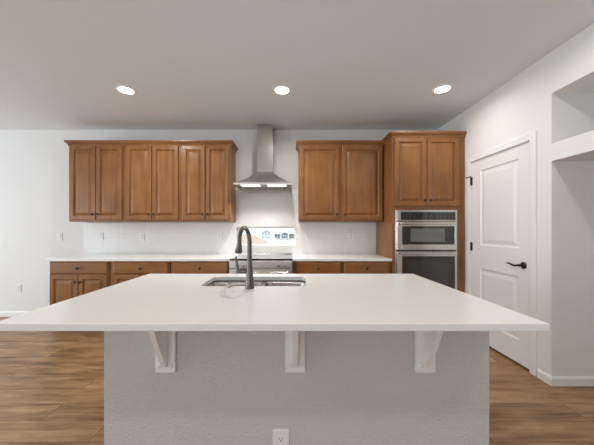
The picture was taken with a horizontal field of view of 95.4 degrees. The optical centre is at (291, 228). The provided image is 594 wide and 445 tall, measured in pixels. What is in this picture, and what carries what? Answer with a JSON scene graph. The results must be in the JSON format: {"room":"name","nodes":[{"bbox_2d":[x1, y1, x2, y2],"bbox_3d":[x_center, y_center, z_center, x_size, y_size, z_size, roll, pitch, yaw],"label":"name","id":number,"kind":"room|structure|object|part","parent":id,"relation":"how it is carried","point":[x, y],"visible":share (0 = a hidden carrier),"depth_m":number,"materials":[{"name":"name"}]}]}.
{"room":"kitchen","nodes":[
{"label":"kitchen","id":0,"kind":"room"},
{"bbox_2d":[0,130,436,310],"bbox_3d":[-1.870,-0.086,4.020,10.540,2.731,0.140,0,0,0],"label":"wall","id":1,"kind":"structure","parent":0,"point":[34,164],"depth_m":3.95,"materials":[{"name":"white paint"}]},
{"bbox_2d":[0,311,29,316],"bbox_3d":[-4.995,1.242,3.942,4.010,0.075,0.014,0,0,0],"label":"baseboard","id":2,"kind":"structure","parent":1,"relation":"attached to","point":[2,313],"depth_m":3.94,"materials":[{"name":"white paint"}]},
{"bbox_2d":[16,284,21,291],"bbox_3d":[-3.984,0.864,3.945,0.072,0.116,0.009,0,0,0],"label":"wall outlet","id":3,"kind":"object","parent":1,"relation":"attached to","point":[18,286],"visible":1,"depth_m":3.94,"materials":[{"name":"white plastic"}]},
{"bbox_2d":[57,232,61,239],"bbox_3d":[-3.387,0.108,3.944,0.075,0.118,0.012,0,0,0],"label":"wall switch","id":4,"kind":"object","parent":1,"relation":"attached to","point":[59,234],"visible":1,"depth_m":3.94,"materials":[{"name":"white plastic"}]},
{"bbox_2d":[69,146,123,221],"bbox_3d":[-2.614,-0.617,3.758,0.735,1.037,0.382,0,0,0],"label":"upper cabinet","id":5,"kind":"object","parent":1,"relation":"attached to","point":[96,173],"visible":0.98,"depth_m":3.60,"materials":[{"name":"brown wood"}]},
{"bbox_3d":[-2.788,-0.618,3.608,0.342,0.987,0.020,0,0,0],"label":"door","id":6,"kind":"part","parent":5,"relation":"part of","materials":[{"name":"brown wood"}]},
{"bbox_3d":[-2.435,-0.618,3.608,0.342,0.987,0.020,0,0,0],"label":"door","id":7,"kind":"part","parent":5,"relation":"part of","materials":[{"name":"brown wood"}]},
{"bbox_2d":[64,140,237,152],"bbox_3d":[-1.899,-1.145,3.764,2.242,0.068,0.367,0,0,0],"label":"crown molding","id":8,"kind":"structure","parent":5,"relation":"on","point":[231,143],"depth_m":3.60,"materials":[{"name":"brown wood"}]},
{"bbox_2d":[124,146,179,221],"bbox_3d":[-1.867,-0.617,3.758,0.753,1.037,0.382,0,0,0],"label":"upper cabinet","id":9,"kind":"object","parent":1,"relation":"attached to","point":[151,173],"visible":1,"depth_m":3.60,"materials":[{"name":"brown wood"}]},
{"bbox_3d":[-2.041,-0.618,3.608,0.346,0.987,0.020,0,0,0],"label":"door","id":10,"kind":"part","parent":9,"relation":"part of","materials":[{"name":"brown wood"}]},
{"bbox_3d":[-1.684,-0.618,3.608,0.346,0.987,0.020,0,0,0],"label":"door","id":11,"kind":"part","parent":9,"relation":"part of","materials":[{"name":"brown wood"}]},
{"bbox_2d":[180,146,235,221],"bbox_3d":[-1.153,-0.617,3.758,0.673,1.037,0.382,0,0,0],"label":"upper cabinet","id":12,"kind":"object","parent":1,"relation":"attached to","point":[207,173],"visible":1,"depth_m":3.60,"materials":[{"name":"brown wood"}]},
{"bbox_3d":[-1.306,-0.618,3.608,0.306,0.987,0.020,0,0,0],"label":"door","id":13,"kind":"part","parent":12,"relation":"part of","materials":[{"name":"brown wood"}]},
{"bbox_3d":[-0.991,-0.618,3.608,0.306,0.987,0.020,0,0,0],"label":"door","id":14,"kind":"part","parent":12,"relation":"part of","materials":[{"name":"brown wood"}]},
{"bbox_2d":[84,193,375,253],"bbox_3d":[-0.892,-0.083,3.945,4.256,0.898,0.009,0,0,0],"label":"tile backsplash","id":15,"kind":"structure","parent":1,"relation":"attached to","point":[252,209],"depth_m":3.94,"materials":[{"name":"white tile"}]},
{"bbox_2d":[98,232,103,239],"bbox_3d":[-2.777,0.108,3.936,0.072,0.116,0.009,0,0,0],"label":"wall outlet","id":16,"kind":"object","parent":15,"relation":"attached to","point":[100,234],"visible":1,"depth_m":3.93,"materials":[{"name":"white plastic"}]},
{"bbox_2d":[139,232,144,239],"bbox_3d":[-2.179,0.108,3.936,0.072,0.116,0.009,0,0,0],"label":"wall outlet","id":17,"kind":"object","parent":15,"relation":"attached to","point":[141,234],"visible":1,"depth_m":3.93,"materials":[{"name":"white plastic"}]},
{"bbox_2d":[306,233,310,240],"bbox_3d":[0.248,0.115,3.936,0.072,0.116,0.009,0,0,0],"label":"wall outlet","id":18,"kind":"object","parent":15,"relation":"attached to","point":[308,235],"visible":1,"depth_m":3.93,"materials":[{"name":"white plastic"}]},
{"bbox_2d":[349,233,353,240],"bbox_3d":[0.875,0.110,3.936,0.072,0.116,0.009,0,0,0],"label":"wall outlet","id":19,"kind":"object","parent":15,"relation":"attached to","point":[351,235],"visible":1,"depth_m":3.93,"materials":[{"name":"white plastic"}]},
{"bbox_2d":[233,124,291,189],"bbox_3d":[-0.367,-1.009,3.692,0.748,0.882,0.494,0,0,0],"label":"range hood","id":20,"kind":"object","parent":1,"relation":"attached to","point":[265,178],"visible":1,"depth_m":3.73,"materials":[{"name":"silver metal"}]},
{"bbox_2d":[238,227,295,244],"bbox_3d":[-0.366,0.106,4.018,0.866,0.274,0.035,0,0,0],"label":"window","id":21,"kind":"structure","parent":1,"relation":"in","point":[294,228],"depth_m":4.00,"materials":[{"name":"white paint"}]},
{"bbox_2d":[298,146,339,221],"bbox_3d":[0.378,-0.617,3.758,0.553,1.037,0.382,0,0,0],"label":"upper cabinet","id":22,"kind":"object","parent":1,"relation":"attached to","point":[318,166],"visible":1,"depth_m":3.60,"materials":[{"name":"brown wood"}]},
{"bbox_2d":[340,146,382,221],"bbox_3d":[0.943,-0.617,3.758,0.573,1.037,0.382,0,0,0],"label":"upper cabinet","id":23,"kind":"object","parent":1,"relation":"attached to","point":[361,167],"visible":0.98,"depth_m":3.60,"materials":[{"name":"brown wood"}]},
{"bbox_2d":[0,0,593,129],"bbox_3d":[-1.870,-1.501,-0.525,10.540,0.100,9.230,0,0,0],"label":"ceiling","id":24,"kind":"structure","parent":0,"point":[189,64],"depth_m":2.26,"materials":[{"name":"white paint"}]},
{"bbox_2d":[116,85,135,94],"bbox_3d":[-1.725,-1.446,2.820,0.184,0.008,0.184,0,0,0],"label":"recessed light","id":25,"kind":"object","parent":24,"relation":"in","point":[123,89],"visible":1,"depth_m":2.81,"materials":[{"name":"white paint"}]},
{"bbox_2d":[273,85,290,94],"bbox_3d":[-0.098,-1.446,2.820,0.184,0.008,0.184,0,0,0],"label":"recessed light","id":26,"kind":"object","parent":24,"relation":"in","point":[281,90],"visible":1,"depth_m":2.81,"materials":[{"name":"white plastic"}]},
{"bbox_2d":[432,84,452,93],"bbox_3d":[1.565,-1.446,2.800,0.184,0.008,0.184,0,0,0],"label":"recessed light","id":27,"kind":"object","parent":24,"relation":"in","point":[441,89],"visible":1,"depth_m":2.79,"materials":[{"name":"white plastic"}]},
{"bbox_2d":[0,317,593,444],"bbox_3d":[-1.870,1.330,-0.525,10.540,0.100,9.230,0,0,0],"label":"floor","id":28,"kind":"structure","parent":0,"point":[52,382],"depth_m":2.04,"materials":[{"name":"wood"}]},
{"bbox_2d":[50,261,110,304],"bbox_3d":[-2.615,0.839,3.616,0.738,0.882,0.666,0,0,0],"label":"base cabinet","id":29,"kind":"object","parent":28,"relation":"on","point":[68,279],"visible":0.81,"depth_m":3.32,"materials":[{"name":"brown wood"}]},
{"bbox_3d":[-2.797,0.863,3.324,0.349,0.594,0.020,0,0,0],"label":"door","id":30,"kind":"part","parent":29,"relation":"part of","materials":[{"name":"brown wood"}]},
{"bbox_3d":[-2.620,0.481,3.324,0.704,0.137,0.020,0,0,0],"label":"drawer","id":31,"kind":"part","parent":29,"relation":"part of","materials":[{"name":"brown wood"}]},
{"bbox_3d":[-2.615,0.789,3.344,0.738,0.782,0.019,0,0,0],"label":"frame","id":32,"kind":"part","parent":29,"relation":"part of","materials":[{"name":"brown wood"}]},
{"bbox_3d":[-2.442,0.863,3.324,0.349,0.594,0.020,0,0,0],"label":"door","id":33,"kind":"part","parent":29,"relation":"part of","materials":[{"name":"brown wood"}]},
{"bbox_2d":[46,254,238,260],"bbox_3d":[-1.883,0.381,3.630,2.253,0.030,0.639,0,0,0],"label":"countertop","id":34,"kind":"structure","parent":29,"relation":"on","point":[84,257],"depth_m":3.47,"materials":[{"name":"white stone"}]},
{"bbox_2d":[111,261,170,285],"bbox_3d":[-1.867,0.839,3.616,0.733,0.882,0.666,0,0,0],"label":"base cabinet","id":35,"kind":"object","parent":28,"relation":"on","point":[121,271],"visible":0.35,"depth_m":3.31,"materials":[{"name":"brown wood"}]},
{"bbox_3d":[-2.023,0.863,3.324,0.332,0.594,0.020,0,0,0],"label":"door","id":36,"kind":"part","parent":35,"relation":"part of","materials":[{"name":"brown wood"}]},
{"bbox_3d":[-1.854,0.481,3.324,0.670,0.137,0.020,0,0,0],"label":"drawer","id":37,"kind":"part","parent":35,"relation":"part of","materials":[{"name":"brown wood"}]},
{"bbox_2d":[171,261,229,273],"bbox_3d":[-1.129,0.839,3.616,0.720,0.882,0.666,0,0,0],"label":"base cabinet","id":38,"kind":"object","parent":28,"relation":"on","point":[177,267],"visible":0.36,"depth_m":3.31,"materials":[{"name":"brown wood"}]},
{"bbox_2d":[229,253,291,273],"bbox_3d":[-0.371,0.817,3.573,0.762,0.926,0.724,0,0,0],"label":"range","id":39,"kind":"object","parent":28,"relation":"on","point":[262,263],"visible":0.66,"depth_m":3.27,"materials":[{"name":"grey metal"}]},
{"bbox_3d":[-0.371,0.525,3.240,0.660,0.023,0.058,0,0,0],"label":"handle","id":40,"kind":"part","parent":39,"relation":"part of","materials":[{"name":"silver metal"}]},
{"bbox_3d":[-0.371,0.762,3.289,0.762,0.556,0.038,0,0,0],"label":"oven door","id":41,"kind":"part","parent":39,"relation":"part of","materials":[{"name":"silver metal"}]},
{"bbox_3d":[-0.371,0.433,3.289,0.762,0.090,0.038,0,0,0],"label":"control panel","id":42,"kind":"part","parent":39,"relation":"part of","materials":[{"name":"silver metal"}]},
{"bbox_2d":[230,254,291,259],"bbox_3d":[-0.371,0.374,3.614,0.762,0.020,0.642,0,0,0],"label":"cooktop","id":43,"kind":"object","parent":39,"relation":"in","point":[241,256],"depth_m":3.45,"materials":[{"name":"silver glass"}]},
{"bbox_3d":[-0.371,0.359,3.915,0.742,0.010,0.034,0,0,0],"label":"trim","id":44,"kind":"part","parent":39,"relation":"part of","materials":[{"name":"silver metal"}]},
{"bbox_2d":[104,281,488,444],"bbox_3d":[0.025,0.839,1.748,1.869,0.882,0.906,0,0,0],"label":"kitchen island","id":45,"kind":"object","parent":28,"relation":"on","point":[226,387],"visible":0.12,"depth_m":1.31,"materials":[{"name":"grey paint"}]},
{"bbox_2d":[148,331,175,372],"bbox_3d":[-0.604,0.542,1.224,0.094,0.292,0.170,0,0,0],"label":"corbel bracket","id":46,"kind":"object","parent":45,"relation":"attached to","point":[164,342],"visible":0.61,"depth_m":1.28,"materials":[{"name":"white paint"}]},
{"bbox_2d":[0,274,548,330],"bbox_3d":[-0.083,0.381,1.629,2.162,0.030,1.171,0,0,0],"label":"island countertop","id":47,"kind":"structure","parent":45,"relation":"on","point":[149,302],"depth_m":1.26,"materials":[{"name":"white stone"}]},
{"bbox_2d":[235,226,253,288],"bbox_3d":[-0.331,0.172,1.739,0.107,0.386,0.260,0,0,-31],"label":"kitchen faucet","id":48,"kind":"object","parent":47,"relation":"on","point":[249,284],"visible":1,"depth_m":1.66,"materials":[{"name":"grey metal"}]},
{"bbox_3d":[-0.312,0.223,1.666,0.083,0.107,0.033,0,0,0],"label":"lever handle","id":49,"kind":"part","parent":48,"relation":"part of","materials":[{"name":"grey metal"}]},
{"bbox_3d":[-0.305,0.086,1.746,0.028,0.214,0.215,0,0,-30],"label":"spout","id":50,"kind":"part","parent":48,"relation":"part of","materials":[{"name":"grey metal"}]},
{"bbox_2d":[207,281,305,285],"bbox_3d":[-0.245,0.487,1.903,0.705,0.177,0.356,0,0,0],"label":"sink","id":51,"kind":"object","parent":47,"relation":"in","point":[215,283],"visible":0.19,"depth_m":2.07,"materials":[{"name":"silver metal"}]},
{"bbox_3d":[-0.406,0.487,1.903,0.382,0.177,0.356,0,0,0],"label":"bowl","id":52,"kind":"part","parent":51,"relation":"part of","materials":[{"name":"silver metal"}]},
{"bbox_3d":[-0.043,0.487,1.903,0.302,0.177,0.356,0,0,0],"label":"bowl","id":53,"kind":"part","parent":51,"relation":"part of","materials":[{"name":"silver metal"}]},
{"bbox_2d":[273,429,288,444],"bbox_3d":[-0.051,1.033,1.305,0.079,0.124,0.009,0,0,0],"label":"wall outlet","id":54,"kind":"object","parent":45,"relation":"attached to","point":[280,436],"visible":1,"depth_m":1.30,"materials":[{"name":"white plastic"}]},
{"bbox_2d":[277,436,283,441],"bbox_3d":[-0.051,1.013,1.302,0.034,0.029,0.003,0,0,0],"label":"receptacle","id":55,"kind":"object","parent":54,"relation":"attached to","point":[279,438],"depth_m":1.30,"materials":[{"name":"white plastic"}]},
{"bbox_2d":[285,331,304,372],"bbox_3d":[0.017,0.542,1.224,0.094,0.292,0.170,0,0,0],"label":"corbel bracket","id":56,"kind":"object","parent":45,"relation":"attached to","point":[294,340],"visible":0.64,"depth_m":1.29,"materials":[{"name":"white paint"}]},
{"bbox_2d":[415,331,442,372],"bbox_3d":[0.643,0.542,1.224,0.094,0.292,0.170,0,0,0],"label":"corbel bracket","id":57,"kind":"object","parent":45,"relation":"attached to","point":[426,342],"visible":0.59,"depth_m":1.28,"materials":[{"name":"white paint"}]},
{"bbox_2d":[293,261,341,273],"bbox_3d":[0.324,0.839,3.616,0.601,0.882,0.666,0,0,0],"label":"base cabinet","id":58,"kind":"object","parent":28,"relation":"on","point":[299,267],"visible":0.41,"depth_m":3.31,"materials":[{"name":"brown wood"}]},
{"bbox_2d":[292,254,391,260],"bbox_3d":[0.625,0.381,3.630,1.220,0.030,0.639,0,0,0],"label":"countertop","id":59,"kind":"structure","parent":58,"relation":"on","point":[296,257],"depth_m":3.47,"materials":[{"name":"white stone"}]},
{"bbox_2d":[342,261,390,273],"bbox_3d":[0.932,0.839,3.616,0.602,0.882,0.666,0,0,0],"label":"base cabinet","id":60,"kind":"object","parent":28,"relation":"on","point":[348,267],"visible":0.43,"depth_m":3.31,"materials":[{"name":"brown wood"}]},
{"bbox_2d":[376,138,464,292],"bbox_3d":[1.681,0.069,3.603,0.886,2.422,0.692,0,0,0],"label":"tall cabinet","id":61,"kind":"object","parent":28,"relation":"on","point":[419,173],"visible":0.54,"depth_m":3.30,"materials":[{"name":"brown wood"}]},
{"bbox_2d":[296,131,466,151],"bbox_3d":[1.095,-1.149,3.610,2.065,0.075,0.677,0,0,0],"label":"crown molding","id":62,"kind":"structure","parent":61,"relation":"attached to","point":[392,134],"depth_m":3.46,"materials":[{"name":"brown wood"}]},
{"bbox_3d":[1.248,0.069,3.639,0.019,2.422,0.621,0,0,0],"label":"panel","id":63,"kind":"part","parent":61,"relation":"part of","materials":[{"name":"brown wood"}]},
{"bbox_3d":[1.453,-0.696,3.299,0.392,0.832,0.020,0,0,0],"label":"door","id":64,"kind":"part","parent":61,"relation":"part of","materials":[{"name":"brown wood"}]},
{"bbox_2d":[395,210,456,289],"bbox_3d":[1.650,0.302,3.542,0.758,1.072,0.633,0,0,0],"label":"oven","id":65,"kind":"object","parent":61,"relation":"in","point":[425,240],"visible":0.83,"depth_m":3.28,"materials":[{"name":"silver metal"}]},
{"bbox_3d":[1.650,-0.158,3.312,0.728,0.122,0.038,0,0,0],"label":"control panel","id":66,"kind":"part","parent":65,"relation":"part of","materials":[{"name":"silver metal"}]},
{"bbox_3d":[1.650,0.082,3.305,0.728,0.345,0.052,0,0,0],"label":"microwave door","id":67,"kind":"part","parent":65,"relation":"part of","materials":[{"name":"silver metal"}]},
{"bbox_3d":[1.666,0.078,3.295,0.638,0.221,0.028,0,0,0],"label":"glass panel","id":68,"kind":"part","parent":65,"relation":"part of","materials":[{"name":"black glass"}]},
{"bbox_3d":[1.667,-0.159,3.292,0.668,0.098,0.001,0,0,0],"label":"display glass","id":69,"kind":"part","parent":65,"relation":"part of","materials":[{"name":"black glass"}]},
{"bbox_3d":[1.650,-0.061,3.252,0.668,0.021,0.052,0,0,0],"label":"handle","id":70,"kind":"part","parent":65,"relation":"part of","materials":[{"name":"silver metal"}]},
{"bbox_3d":[1.854,-0.696,3.299,0.392,0.832,0.020,0,0,0],"label":"door","id":71,"kind":"part","parent":61,"relation":"part of","materials":[{"name":"brown wood"}]},
{"bbox_2d":[437,23,593,375],"bbox_3d":[2.600,-0.086,-0.525,0.940,2.731,8.950,0,0,0],"label":"wall","id":72,"kind":"structure","parent":0,"point":[553,97],"depth_m":2.21,"materials":[{"name":"white paint"}]},
{"bbox_2d":[466,142,528,368],"bbox_3d":[2.122,0.236,2.827,0.090,2.044,0.848,0,0,0],"label":"door","id":73,"kind":"structure","parent":72,"relation":"in","point":[499,246],"depth_m":2.70,"materials":[{"name":"white paint"}]},
{"bbox_3d":[2.104,0.334,2.533,0.055,0.066,0.177,0,0,0],"label":"handle","id":74,"kind":"part","parent":73,"relation":"part of","materials":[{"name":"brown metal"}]},
{"bbox_2d":[467,131,536,375],"bbox_3d":[2.121,0.214,2.798,0.016,2.132,0.914,0,0,0],"label":"trim","id":75,"kind":"structure","parent":72,"relation":"attached to","point":[531,137],"depth_m":2.38,"materials":[{"name":"white paint"}]},
{"bbox_2d":[537,369,593,385],"bbox_3d":[2.523,1.242,-1.337,0.814,0.075,7.327,0,0,0],"label":"baseboard","id":76,"kind":"structure","parent":72,"relation":"attached to","point":[550,380],"depth_m":2.19,"materials":[{"name":"white paint"}]},
{"label":"outside","id":77,"kind":"structure","parent":0,"visible":0},
{"bbox_2d":[243,233,293,243],"bbox_3d":[0.000,4.530,202.500,320.000,5.500,395.000,0,0,0],"label":"ground","id":78,"kind":"structure","parent":77,"point":[272,241],"depth_m":132.74,"materials":[{"name":"beige"}]},
{"bbox_2d":[241,234,270,243],"bbox_3d":[-4.400,1.450,20.500,7.200,2.075,5.000,0,0,0],"label":"dirt mound","id":79,"kind":"object","parent":78,"relation":"on","point":[255,239],"visible":0.07,"depth_m":19.80,"materials":[{"name":"brown"}]},
{"bbox_2d":[261,230,270,239],"bbox_3d":[-15.200,3.524,165.000,6.000,5.912,8.600,0,0,0],"label":"house","id":80,"kind":"structure","parent":78,"relation":"on","point":[265,235],"depth_m":161.02,"materials":[{"name":"grey"}]},
{"bbox_2d":[274,233,279,238],"bbox_3d":[-9.300,4.676,178.000,4.200,3.608,8.600,0,0,0],"label":"house","id":81,"kind":"structure","parent":78,"relation":"on","point":[276,236],"depth_m":173.93,"materials":[{"name":"beige"}]},
{"bbox_2d":[281,232,287,239],"bbox_3d":[-4.200,4.220,170.000,4.600,4.520,8.600,0,0,0],"label":"house","id":82,"kind":"structure","parent":78,"relation":"on","point":[284,236],"depth_m":166.00,"materials":[{"name":"grey"}]}
]}

